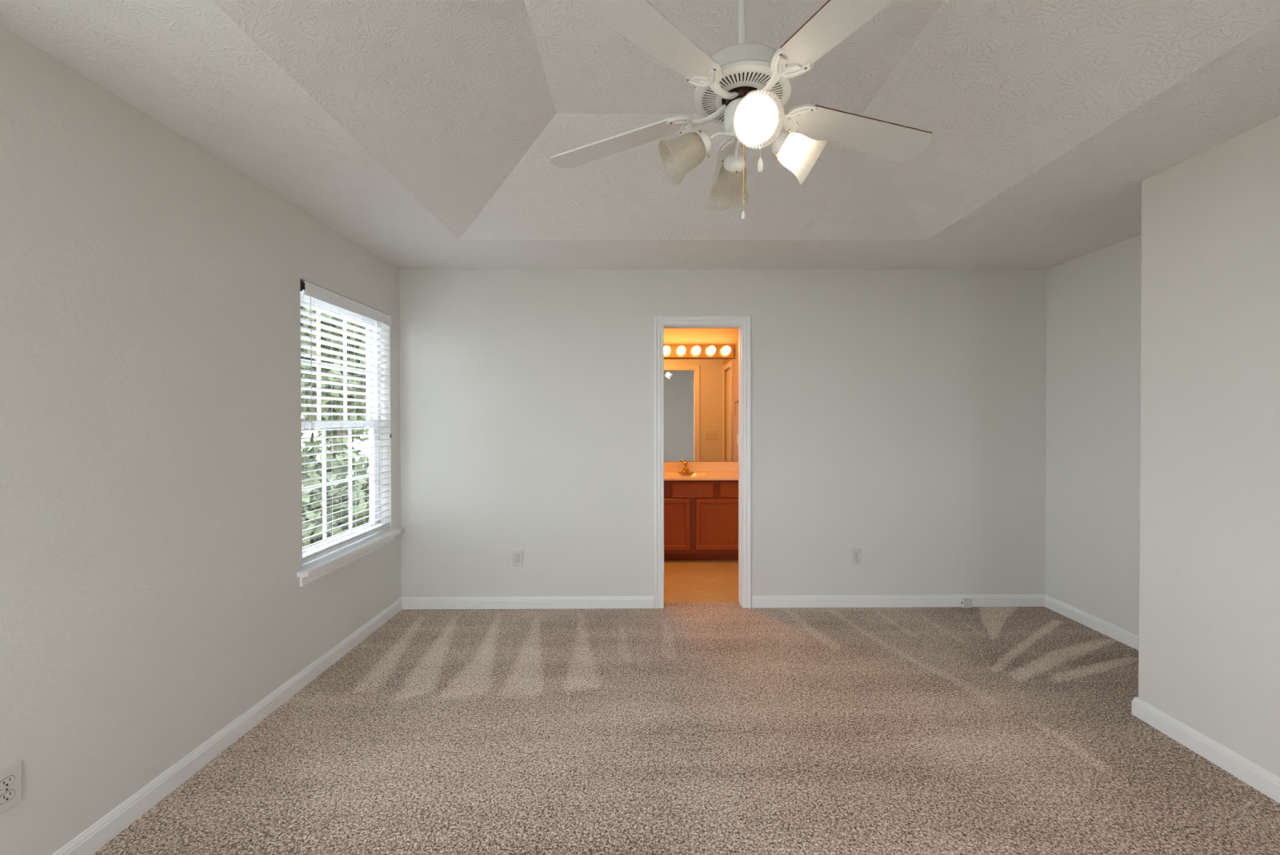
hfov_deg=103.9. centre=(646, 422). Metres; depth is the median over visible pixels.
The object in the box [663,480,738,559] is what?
vanity cabinet
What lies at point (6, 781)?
receptacle
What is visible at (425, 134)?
ceiling
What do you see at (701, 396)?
wall mirror
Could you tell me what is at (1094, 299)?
wall
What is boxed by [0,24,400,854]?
wall
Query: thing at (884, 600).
baseboard
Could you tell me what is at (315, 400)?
leafy tree
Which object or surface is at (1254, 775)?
baseboard
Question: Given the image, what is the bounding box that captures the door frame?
[653,315,751,608]
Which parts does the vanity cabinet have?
door, false drawer, door, drawer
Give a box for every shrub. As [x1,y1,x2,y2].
[301,433,369,531]
[302,471,369,549]
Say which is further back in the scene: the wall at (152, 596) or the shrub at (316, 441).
the shrub at (316, 441)
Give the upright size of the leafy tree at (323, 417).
5.592 m
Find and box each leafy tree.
[300,306,368,455]
[301,348,366,438]
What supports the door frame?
in the wall at (898, 416)
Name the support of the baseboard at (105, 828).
attached to the wall at (152, 596)
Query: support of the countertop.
on the vanity cabinet
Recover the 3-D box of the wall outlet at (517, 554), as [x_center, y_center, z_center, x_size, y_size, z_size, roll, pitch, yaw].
[-0.930,0.974,3.609,0.070,0.114,0.007,0,0,0]
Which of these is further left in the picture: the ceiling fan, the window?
the window
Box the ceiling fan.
[550,0,932,219]
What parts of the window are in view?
sash, sash, frame, sill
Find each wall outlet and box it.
[0,760,22,813]
[512,550,522,565]
[851,548,861,564]
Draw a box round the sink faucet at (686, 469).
[678,461,693,472]
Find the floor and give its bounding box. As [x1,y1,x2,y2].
[92,560,1279,854]
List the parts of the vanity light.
globe bulb, globe bulb, globe bulb, globe bulb, globe bulb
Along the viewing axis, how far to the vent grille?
1.44 m
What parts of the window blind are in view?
ladder cord, lift cord, lift cord, ladder cord, rail, ladder cord, ladder cord, tilt cord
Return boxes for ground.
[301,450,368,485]
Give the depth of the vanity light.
5.28 m
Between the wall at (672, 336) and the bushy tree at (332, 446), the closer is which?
the wall at (672, 336)
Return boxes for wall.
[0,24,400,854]
[399,269,1046,607]
[663,328,738,484]
[1044,234,1141,635]
[1137,115,1279,777]
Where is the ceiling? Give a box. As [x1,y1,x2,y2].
[0,0,1279,269]
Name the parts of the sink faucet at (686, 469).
handle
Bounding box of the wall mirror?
[663,359,738,461]
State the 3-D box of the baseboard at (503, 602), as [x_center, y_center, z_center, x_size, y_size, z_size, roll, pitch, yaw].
[-0.859,1.294,3.610,1.822,0.085,0.013,0,0,0]
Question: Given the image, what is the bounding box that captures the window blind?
[300,280,391,564]
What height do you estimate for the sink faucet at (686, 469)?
0.120 m
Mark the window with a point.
(313, 570)
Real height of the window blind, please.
1.461 m
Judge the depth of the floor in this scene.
2.08 m
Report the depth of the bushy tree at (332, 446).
18.66 m
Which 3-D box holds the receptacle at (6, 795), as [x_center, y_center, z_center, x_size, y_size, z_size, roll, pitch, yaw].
[-1.748,1.020,1.368,0.004,0.025,0.033,0,0,0]
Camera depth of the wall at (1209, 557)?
1.99 m
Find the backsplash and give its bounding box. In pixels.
[663,461,738,471]
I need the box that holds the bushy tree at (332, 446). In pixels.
[301,414,347,453]
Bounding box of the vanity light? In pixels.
[663,345,733,358]
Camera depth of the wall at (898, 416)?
3.62 m
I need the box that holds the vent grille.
[699,70,786,124]
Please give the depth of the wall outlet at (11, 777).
1.38 m
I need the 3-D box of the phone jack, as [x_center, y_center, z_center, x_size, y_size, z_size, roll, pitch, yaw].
[2.303,1.296,3.609,0.064,0.062,0.034,0,0,0]
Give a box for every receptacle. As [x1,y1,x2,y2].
[0,774,14,789]
[0,788,14,804]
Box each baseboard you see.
[51,596,402,854]
[401,595,653,608]
[751,594,1044,607]
[1044,594,1279,803]
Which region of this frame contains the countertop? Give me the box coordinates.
[663,461,738,479]
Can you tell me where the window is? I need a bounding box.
[296,291,401,586]
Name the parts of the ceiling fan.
blade, blade, lamp shade, lamp arm, blade, lamp shade, lamp arm, pull knob, pull chain, bulb, lamp shade, pull knob, lamp shade, blade, blade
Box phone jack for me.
[960,597,972,607]

